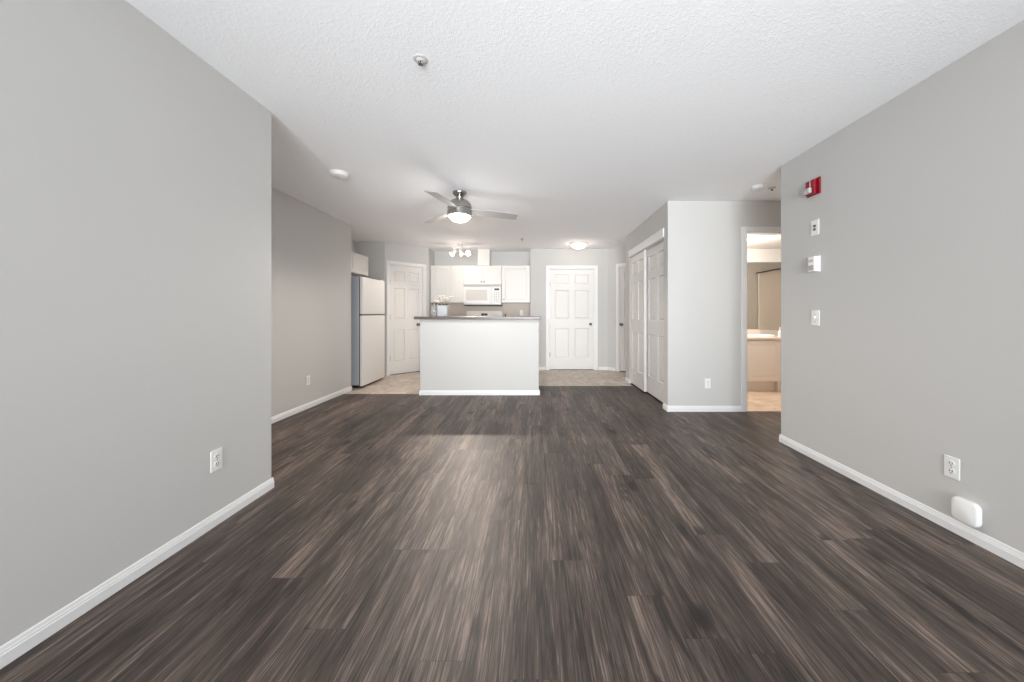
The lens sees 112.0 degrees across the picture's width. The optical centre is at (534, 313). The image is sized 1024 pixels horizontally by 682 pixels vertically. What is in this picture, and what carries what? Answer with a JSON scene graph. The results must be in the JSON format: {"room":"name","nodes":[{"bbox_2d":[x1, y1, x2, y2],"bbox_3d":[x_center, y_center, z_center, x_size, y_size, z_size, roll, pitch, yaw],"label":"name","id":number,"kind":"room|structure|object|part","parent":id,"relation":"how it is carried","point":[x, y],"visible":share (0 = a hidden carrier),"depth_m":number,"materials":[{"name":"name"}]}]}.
{"room":"empty living room","nodes":[
{"label":"empty living room","id":0,"kind":"room"},
{"bbox_2d":[0,0,270,645],"bbox_3d":[-2.655,-0.090,-0.180,1.889,2.440,4.839,0,0,0],"label":"wall","id":1,"kind":"structure","parent":0,"point":[135,175],"depth_m":1.40,"materials":[{"name":"paint"}]},
{"bbox_2d":[0,477,273,668],"bbox_3d":[-1.706,1.097,-0.175,0.011,0.066,4.850,0,0,0],"label":"baseboard","id":2,"kind":"structure","parent":1,"relation":"attached to","point":[22,643],"depth_m":1.40,"materials":[{"name":"paint"}]},
{"bbox_2d":[210,447,221,472],"bbox_3d":[-1.706,0.783,1.850,0.009,0.112,0.068,0,0,0],"label":"wall outlet","id":3,"kind":"object","parent":1,"relation":"attached to","point":[216,455],"visible":1,"depth_m":1.84,"materials":[{"name":"white plastic"}]},
{"bbox_2d":[214,453,219,459],"bbox_3d":[-1.704,0.763,1.850,0.003,0.033,0.033,0,0,0],"label":"receptacle","id":4,"kind":"object","parent":3,"relation":"attached to","point":[216,455],"depth_m":1.85,"materials":[{"name":"white plastic"}]},
{"bbox_2d":[271,187,350,416],"bbox_3d":[-3.160,-0.090,3.675,0.880,2.440,2.871,0,0,0],"label":"wall","id":5,"kind":"structure","parent":0,"point":[311,247],"depth_m":4.12,"materials":[{"name":"paint"}]},
{"bbox_2d":[306,375,309,385],"bbox_3d":[-2.715,0.795,4.130,0.009,0.112,0.068,0,0,0],"label":"wall outlet","id":6,"kind":"object","parent":5,"relation":"attached to","point":[307,377],"visible":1,"depth_m":4.12,"materials":[{"name":"white plastic"}]},
{"bbox_2d":[271,386,351,423],"bbox_3d":[-2.715,1.097,3.675,0.011,0.066,2.871,0,0,0],"label":"baseboard","id":7,"kind":"structure","parent":5,"relation":"attached to","point":[293,411],"depth_m":4.11,"materials":[{"name":"paint"}]},
{"bbox_2d":[351,240,355,276],"bbox_3d":[-3.425,-0.090,5.690,0.350,2.440,1.160,0,0,0],"label":"wall","id":8,"kind":"structure","parent":0,"point":[353,243],"depth_m":6.18,"materials":[{"name":"paint"}]},
{"bbox_2d":[351,251,367,275],"bbox_3d":[-3.081,-0.834,5.588,0.318,0.333,0.925,0,0,0],"label":"upper cabinet","id":9,"kind":"object","parent":8,"relation":"attached to","point":[359,263],"visible":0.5,"depth_m":5.75,"materials":[{"name":"white wood"}]},
{"bbox_3d":[-2.930,-0.834,5.356,0.018,0.325,0.458,0,0,0],"label":"door","id":10,"kind":"part","parent":9,"relation":"part of","materials":[{"name":"white wood"}]},
{"bbox_2d":[356,242,384,315],"bbox_3d":[-2.990,-0.090,6.320,0.520,2.440,0.100,0,0,0],"label":"wall","id":11,"kind":"structure","parent":0,"point":[375,251],"depth_m":6.27,"materials":[{"name":"paint"}]},
{"bbox_2d":[385,242,428,375],"bbox_3d":[-2.460,-0.090,6.610,0.863,2.440,0.100,0,0,-45],"label":"wall","id":12,"kind":"structure","parent":0,"point":[393,251],"depth_m":6.57,"materials":[{"name":"paint"}]},
{"bbox_2d":[390,265,421,374],"bbox_3d":[-2.441,0.104,6.567,0.653,2.028,0.100,0,0,-45],"label":"door","id":13,"kind":"structure","parent":12,"relation":"in","point":[405,281],"depth_m":6.56,"materials":[{"name":"paint"}]},
{"bbox_2d":[386,260,425,375],"bbox_3d":[-2.465,0.076,6.595,0.783,2.108,0.115,0,0,-45],"label":"trim","id":14,"kind":"structure","parent":12,"relation":"attached to","point":[423,266],"depth_m":6.33,"materials":[{"name":"paint"}]},
{"bbox_2d":[429,249,434,315],"bbox_3d":[-2.170,-0.090,7.085,0.100,2.440,0.410,0,0,0],"label":"wall","id":15,"kind":"structure","parent":0,"point":[431,253],"depth_m":7.00,"materials":[{"name":"paint"}]},
{"bbox_2d":[435,252,529,265],"bbox_3d":[0.850,-0.090,7.395,8.900,2.440,0.210,0,0,0],"label":"wall","id":16,"kind":"structure","parent":0,"point":[441,258],"depth_m":7.29,"materials":[{"name":"paint"}]},
{"bbox_2d":[431,266,463,302],"bbox_3d":[-1.774,-0.606,7.126,0.677,0.752,0.318,0,0,0],"label":"upper cabinet","id":17,"kind":"object","parent":16,"relation":"attached to","point":[448,281],"visible":0.8,"depth_m":6.97,"materials":[{"name":"white wood"}]},
{"bbox_3d":[-1.882,-0.606,6.976,0.376,0.744,0.018,0,0,0],"label":"door","id":18,"kind":"part","parent":17,"relation":"part of","materials":[{"name":"white wood"}]},
{"bbox_3d":[-1.563,-0.606,6.976,0.253,0.744,0.018,0,0,0],"label":"door","id":19,"kind":"part","parent":17,"relation":"part of","materials":[{"name":"white wood"}]},
{"bbox_2d":[464,266,501,284],"bbox_3d":[-1.056,-0.788,7.112,0.752,0.387,0.346,0,0,0],"label":"upper cabinet","id":20,"kind":"object","parent":16,"relation":"attached to","point":[473,275],"visible":0.9,"depth_m":6.97,"materials":[{"name":"white wood"}]},
{"bbox_3d":[-1.244,-0.788,6.976,0.372,0.379,0.018,0,0,0],"label":"door","id":21,"kind":"part","parent":20,"relation":"part of","materials":[{"name":"white wood"}]},
{"bbox_2d":[464,285,502,305],"bbox_3d":[-1.056,-0.377,7.070,0.748,0.422,0.430,0,0,0],"label":"microwave","id":22,"kind":"object","parent":20,"relation":"attached to","point":[474,295],"visible":0.98,"depth_m":6.90,"materials":[{"name":"white plastic"}]},
{"bbox_3d":[-1.148,-0.374,6.910,0.556,0.332,0.019,0,0,0],"label":"door","id":23,"kind":"part","parent":22,"relation":"part of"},
{"bbox_3d":[-0.775,-0.374,6.910,0.179,0.332,0.019,0,0,0],"label":"control panel","id":24,"kind":"part","parent":22,"relation":"part of","materials":[{"name":"white plastic"}]},
{"bbox_2d":[478,249,490,265],"bbox_3d":[-1.042,-1.147,7.136,0.243,0.324,0.303,0,0,0],"label":"duct cover","id":25,"kind":"object","parent":20,"relation":"on","point":[484,255],"visible":0.76,"depth_m":6.99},
{"bbox_3d":[-0.868,-0.788,6.976,0.372,0.379,0.018,0,0,0],"label":"door","id":26,"kind":"part","parent":20,"relation":"part of","materials":[{"name":"white wood"}]},
{"bbox_2d":[437,303,529,315],"bbox_3d":[-1.107,-0.006,7.286,2.015,0.448,0.008,0,0,0],"label":"backsplash","id":27,"kind":"structure","parent":16,"relation":"attached to","point":[456,309],"depth_m":7.28,"materials":[{"name":"beige tile"}]},
{"bbox_2d":[502,266,529,302],"bbox_3d":[-0.390,-0.606,7.112,0.575,0.752,0.346,0,0,0],"label":"upper cabinet","id":28,"kind":"object","parent":16,"relation":"attached to","point":[515,279],"visible":0.93,"depth_m":6.97,"materials":[{"name":"white wood"}]},
{"bbox_2d":[0,369,1023,681],"bbox_3d":[0.850,1.188,2.350,9.100,0.123,10.500,0,0,0],"label":"floor","id":29,"kind":"structure","parent":0,"point":[560,533],"depth_m":1.54,"materials":[{"name":"wood"}]},
{"bbox_2d":[351,277,384,387],"bbox_3d":[-2.915,0.273,5.590,0.630,1.708,0.780,0,0,0],"label":"refrigerator","id":30,"kind":"object","parent":29,"relation":"on","point":[367,294],"visible":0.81,"depth_m":5.36,"materials":[{"name":"metal"}]},
{"bbox_3d":[-2.623,0.557,5.590,0.047,1.069,0.768,0,0,0],"label":"door","id":31,"kind":"part","parent":30,"relation":"part of","materials":[{"name":"white metal"}]},
{"bbox_3d":[-2.623,-0.280,5.590,0.047,0.570,0.768,0,0,0],"label":"freezer door","id":32,"kind":"part","parent":30,"relation":"part of","materials":[{"name":"white metal"}]},
{"bbox_2d":[419,319,539,394],"bbox_3d":[-0.772,0.603,4.870,1.682,1.055,0.141,0,0,0],"label":"kitchen island","id":33,"kind":"object","parent":29,"relation":"on","point":[458,356],"visible":1,"depth_m":4.81,"materials":[{"name":"paint"}]},
{"bbox_2d":[414,316,540,318],"bbox_3d":[-0.797,0.054,4.941,1.755,0.039,0.358,0,0,0],"label":"island countertop","id":34,"kind":"structure","parent":33,"relation":"on","point":[416,317],"depth_m":4.76,"materials":[{"name":"laminate"}]},
{"bbox_2d":[431,302,436,315],"bbox_3d":[-1.447,-0.070,4.950,0.080,0.208,0.080,0,0,0],"label":"storage jar","id":35,"kind":"object","parent":34,"relation":"on","point":[433,305],"visible":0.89,"depth_m":4.92,"materials":[{"name":"clear glass"}]},
{"bbox_2d":[434,295,452,315],"bbox_3d":[-1.330,-0.119,4.954,0.277,0.307,0.194,0,0,12],"label":"flower pot","id":36,"kind":"object","parent":34,"relation":"on","point":[442,310],"visible":1,"depth_m":4.89,"materials":[{"name":"ceramic"}]},
{"bbox_3d":[-1.318,-0.044,4.960,0.150,0.157,0.150,0,0,0],"label":"pot","id":37,"kind":"part","parent":36,"relation":"part of","materials":[{"name":"ceramic"}]},
{"bbox_3d":[-0.772,1.097,4.870,1.682,0.066,0.141,0,0,0],"label":"island baseboard","id":38,"kind":"part","parent":33,"relation":"part of","materials":[{"name":"paint"}]},
{"bbox_2d":[466,311,502,315],"bbox_3d":[-1.056,0.531,6.929,0.748,1.192,0.661,0,0,0],"label":"stove","id":39,"kind":"object","parent":29,"relation":"on","point":[469,313],"visible":0.08,"depth_m":7.19,"materials":[{"name":"white metal"}]},
{"bbox_2d":[747,329,780,391],"bbox_3d":[2.989,0.686,5.226,1.173,0.882,0.543,0,0,0],"label":"bathroom vanity","id":40,"kind":"object","parent":29,"relation":"on","point":[763,356],"depth_m":4.97,"materials":[{"name":"laminate"}]},
{"bbox_2d":[748,334,774,336],"bbox_3d":[3.420,0.324,5.220,0.344,0.022,0.344,0,0,0],"label":"sink basin","id":41,"kind":"object","parent":40,"relation":"in","point":[755,335],"visible":0.99,"depth_m":5.11,"materials":[{"name":"white ceramic"}]},
{"bbox_3d":[2.989,0.307,5.226,1.173,0.124,0.543,0,0,0],"label":"vanity top","id":42,"kind":"part","parent":40,"relation":"part of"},
{"bbox_2d":[530,249,607,369],"bbox_3d":[0.685,-0.090,7.010,1.560,2.440,0.120,0,0,0],"label":"wall","id":43,"kind":"structure","parent":0,"point":[539,258],"depth_m":6.95,"materials":[{"name":"paint"}]},
{"bbox_2d":[550,270,593,368],"bbox_3d":[0.739,0.110,6.956,0.898,2.016,0.100,0,0,0],"label":"door","id":44,"kind":"structure","parent":43,"relation":"in","point":[571,291],"depth_m":6.97,"materials":[{"name":"paint"}]},
{"bbox_2d":[546,266,597,369],"bbox_3d":[0.742,0.078,7.003,1.044,2.104,0.135,0,0,0],"label":"trim","id":45,"kind":"structure","parent":43,"relation":"attached to","point":[548,268],"depth_m":6.93,"materials":[{"name":"paint"}]},
{"bbox_2d":[126,0,1023,251],"bbox_3d":[0.850,-1.370,2.350,9.100,0.120,10.500,0,0,0],"label":"ceiling","id":46,"kind":"structure","parent":0,"point":[580,120],"depth_m":2.03,"materials":[{"name":"white paint"}]},
{"bbox_2d":[330,169,348,178],"bbox_3d":[-1.815,-1.286,3.200,0.156,0.048,0.156,0,0,0],"label":"smoke detector","id":47,"kind":"object","parent":46,"relation":"attached to","point":[339,174],"visible":1,"depth_m":3.16,"materials":[{"name":"plastic"}]},
{"bbox_2d":[413,54,427,65],"bbox_3d":[-0.588,-1.296,1.772,0.072,0.028,0.072,0,0,0],"label":"sprinkler","id":48,"kind":"object","parent":46,"relation":"attached to","point":[420,59],"visible":1,"depth_m":1.76,"materials":[{"name":"plastic"}]},
{"bbox_2d":[449,243,470,255],"bbox_3d":[-1.394,-1.192,6.440,0.405,0.235,0.138,0,0,0],"label":"ceiling spotlight","id":49,"kind":"object","parent":46,"relation":"attached to","point":[468,253],"visible":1,"depth_m":6.42,"materials":[{"name":"white glass"}]},
{"bbox_2d":[424,190,517,222],"bbox_3d":[-0.754,-1.149,3.627,1.130,0.322,1.099,0,0,0],"label":"ceiling fan","id":50,"kind":"object","parent":46,"relation":"hanging from","point":[459,210],"visible":1,"depth_m":3.65,"materials":[{"name":"silver metal"}]},
{"bbox_3d":[-1.083,-1.104,3.956,0.535,0.043,0.128,0,0,42],"label":"blade","id":51,"kind":"part","parent":50,"relation":"part of","materials":[{"name":"grey wood"}]},
{"bbox_3d":[-0.886,-1.104,3.350,0.128,0.043,0.535,0,0,12],"label":"blade","id":52,"kind":"part","parent":50,"relation":"part of","materials":[{"name":"grey wood"}]},
{"bbox_3d":[-0.810,-1.020,3.710,0.232,0.064,0.232,0,0,0],"label":"light globe","id":53,"kind":"part","parent":50,"relation":"part of"},
{"bbox_3d":[-0.461,-1.104,3.824,0.535,0.043,0.128,0,0,-18],"label":"blade","id":54,"kind":"part","parent":50,"relation":"part of","materials":[{"name":"grey wood"}]},
{"bbox_2d":[570,242,586,248],"bbox_3d":[0.810,-1.258,6.400,0.310,0.102,0.310,0,0,0],"label":"ceiling light","id":55,"kind":"object","parent":46,"relation":"attached to","point":[577,245],"visible":1,"depth_m":6.30,"materials":[{"name":"white glass"}]},
{"bbox_2d":[751,184,767,191],"bbox_3d":[2.300,-1.286,3.540,0.144,0.048,0.144,0,0,0],"label":"smoke detector","id":56,"kind":"object","parent":46,"relation":"attached to","point":[760,187],"visible":1,"depth_m":3.50,"materials":[{"name":"plastic"}]},
{"bbox_2d":[608,246,625,367],"bbox_3d":[2.055,-0.090,6.430,1.570,2.440,0.100,0,0,45],"label":"wall","id":57,"kind":"structure","parent":0,"point":[617,255],"depth_m":6.87,"materials":[{"name":"paint"}]},
{"bbox_2d":[616,263,625,371],"bbox_3d":[1.955,0.072,6.520,0.906,2.116,0.115,0,0,45],"label":"trim","id":58,"kind":"structure","parent":57,"relation":"attached to","point":[618,267],"depth_m":6.76,"materials":[{"name":"paint"}]},
{"bbox_2d":[619,267,625,370],"bbox_3d":[1.929,0.096,6.495,0.754,2.028,0.100,0,0,45],"label":"door","id":59,"kind":"structure","parent":57,"relation":"in","point":[622,324],"depth_m":6.72,"materials":[{"name":"paint"}]},
{"bbox_2d":[626,201,677,405],"bbox_3d":[1.597,-0.090,4.920,0.115,2.440,1.840,0,0,0],"label":"wall","id":60,"kind":"structure","parent":0,"point":[666,216],"depth_m":4.04,"materials":[{"name":"paint"}]},
{"bbox_2d":[631,250,646,391],"bbox_3d":[1.575,0.094,5.260,0.034,2.028,0.680,0,0,0],"label":"door","id":61,"kind":"structure","parent":60,"relation":"in","point":[639,261],"depth_m":5.16,"materials":[{"name":"paint"}]},
{"bbox_2d":[628,228,663,257],"bbox_3d":[1.582,-0.970,4.875,0.116,0.110,1.530,0,0,0],"label":"trim","id":62,"kind":"structure","parent":60,"relation":"attached to","point":[658,237],"depth_m":4.67,"materials":[{"name":"paint"}]},
{"bbox_2d":[647,241,663,402],"bbox_3d":[1.619,0.094,4.550,0.034,2.028,0.800,0,0,0],"label":"door","id":63,"kind":"structure","parent":60,"relation":"in","point":[655,255],"depth_m":4.59,"materials":[{"name":"paint"}]},
{"bbox_2d":[663,403,667,411],"bbox_3d":[1.534,1.097,4.059,0.011,0.066,0.141,0,0,0],"label":"baseboard","id":64,"kind":"structure","parent":60,"relation":"attached to","point":[665,407],"depth_m":4.05,"materials":[{"name":"paint"}]},
{"bbox_2d":[678,201,780,405],"bbox_3d":[3.428,-0.090,4.058,3.545,2.440,0.115,0,0,0],"label":"wall","id":65,"kind":"structure","parent":0,"point":[709,232],"depth_m":4.00,"materials":[{"name":"paint"}]},
{"bbox_2d":[668,406,740,411],"bbox_3d":[1.963,1.097,3.994,0.846,0.066,0.011,0,0,0],"label":"baseboard","id":66,"kind":"structure","parent":65,"relation":"attached to","point":[670,408],"depth_m":3.99,"materials":[{"name":"paint"}]},
{"bbox_2d":[705,379,710,387],"bbox_3d":[2.000,0.805,3.995,0.068,0.112,0.009,0,0,0],"label":"wall outlet","id":67,"kind":"object","parent":65,"relation":"attached to","point":[707,381],"visible":1,"depth_m":3.99,"materials":[{"name":"white plastic"}]},
{"bbox_2d":[741,227,780,411],"bbox_3d":[2.832,0.059,4.050,0.892,2.141,0.130,0,0,0],"label":"trim","id":68,"kind":"structure","parent":65,"relation":"attached to","point":[745,231],"depth_m":3.98,"materials":[{"name":"paint"}]},
{"bbox_2d":[747,249,780,384],"bbox_3d":[3.478,-0.090,5.670,3.645,2.440,0.340,0,0,0],"label":"wall","id":69,"kind":"structure","parent":0,"point":[753,255],"depth_m":5.50,"materials":[{"name":"paint"}]},
{"bbox_2d":[747,262,780,328],"bbox_3d":[3.225,-0.291,5.494,1.550,1.067,0.008,0,0,0],"label":"wall mirror","id":70,"kind":"object","parent":69,"relation":"attached to","point":[763,278],"visible":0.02,"depth_m":5.49,"materials":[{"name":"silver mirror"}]},
{"bbox_2d":[747,235,780,248],"bbox_3d":[3.800,-1.165,4.808,2.800,0.250,1.385,0,0,0],"label":"ceiling","id":71,"kind":"structure","parent":0,"point":[754,241],"depth_m":5.02,"materials":[{"name":"paint"}]},
{"bbox_2d":[781,20,1023,552],"bbox_3d":[3.737,-0.090,0.225,3.125,2.440,5.650,0,0,0],"label":"wall","id":72,"kind":"structure","parent":0,"point":[914,358],"depth_m":1.94,"materials":[{"name":"paint"}]},
{"bbox_2d":[804,176,820,197],"bbox_3d":[2.144,-0.985,2.685,0.062,0.126,0.126,0,0,0],"label":"fire alarm strobe","id":73,"kind":"object","parent":72,"relation":"attached to","point":[813,187],"visible":1,"depth_m":2.66,"materials":[{"name":"red plastic"}]},
{"bbox_2d":[808,255,820,272],"bbox_3d":[2.153,-0.385,2.665,0.044,0.124,0.080,0,0,0],"label":"thermostat","id":74,"kind":"object","parent":72,"relation":"attached to","point":[814,262],"visible":1,"depth_m":2.63,"materials":[{"name":"white plastic"}]},
{"bbox_2d":[811,219,818,235],"bbox_3d":[2.170,-0.670,2.675,0.010,0.120,0.074,0,0,0],"label":"jack plate","id":75,"kind":"object","parent":72,"relation":"attached to","point":[815,223],"visible":1,"depth_m":2.67,"materials":[{"name":"white plastic"}]},
{"bbox_2d":[811,310,819,325],"bbox_3d":[2.167,0.030,2.672,0.016,0.120,0.076,0,0,0],"label":"light switch","id":76,"kind":"object","parent":72,"relation":"attached to","point":[815,314],"visible":1,"depth_m":2.67,"materials":[{"name":"white plastic"}]},
{"bbox_2d":[779,434,1023,568],"bbox_3d":[2.170,1.097,0.231,0.011,0.066,5.661,0,0,0],"label":"baseboard","id":77,"kind":"structure","parent":72,"relation":"attached to","point":[1000,549],"depth_m":1.93,"materials":[{"name":"paint"}]},
{"bbox_2d":[944,454,959,480],"bbox_3d":[2.170,0.799,1.797,0.009,0.112,0.068,0,0,0],"label":"wall outlet","id":78,"kind":"object","parent":72,"relation":"attached to","point":[951,464],"visible":1,"depth_m":1.79,"materials":[{"name":"white plastic"}]},
{"bbox_2d":[947,460,954,466],"bbox_3d":[2.168,0.779,1.797,0.003,0.033,0.033,0,0,0],"label":"receptacle","id":79,"kind":"object","parent":78,"relation":"attached to","point":[950,463],"depth_m":1.80,"materials":[{"name":"white plastic"}]},
{"bbox_2d":[947,468,954,474],"bbox_3d":[2.168,0.819,1.797,0.003,0.033,0.033,0,0,0],"label":"receptacle","id":80,"kind":"object","parent":78,"relation":"attached to","point":[950,471],"depth_m":1.80,"materials":[{"name":"white plastic"}]},
{"bbox_2d":[951,496,981,527],"bbox_3d":[2.158,0.989,1.727,0.034,0.118,0.106,0,0,0],"label":"box","id":81,"kind":"object","parent":72,"relation":"attached to","point":[968,512],"visible":1,"depth_m":1.71,"materials":[{"name":"white plastic"}]}
]}

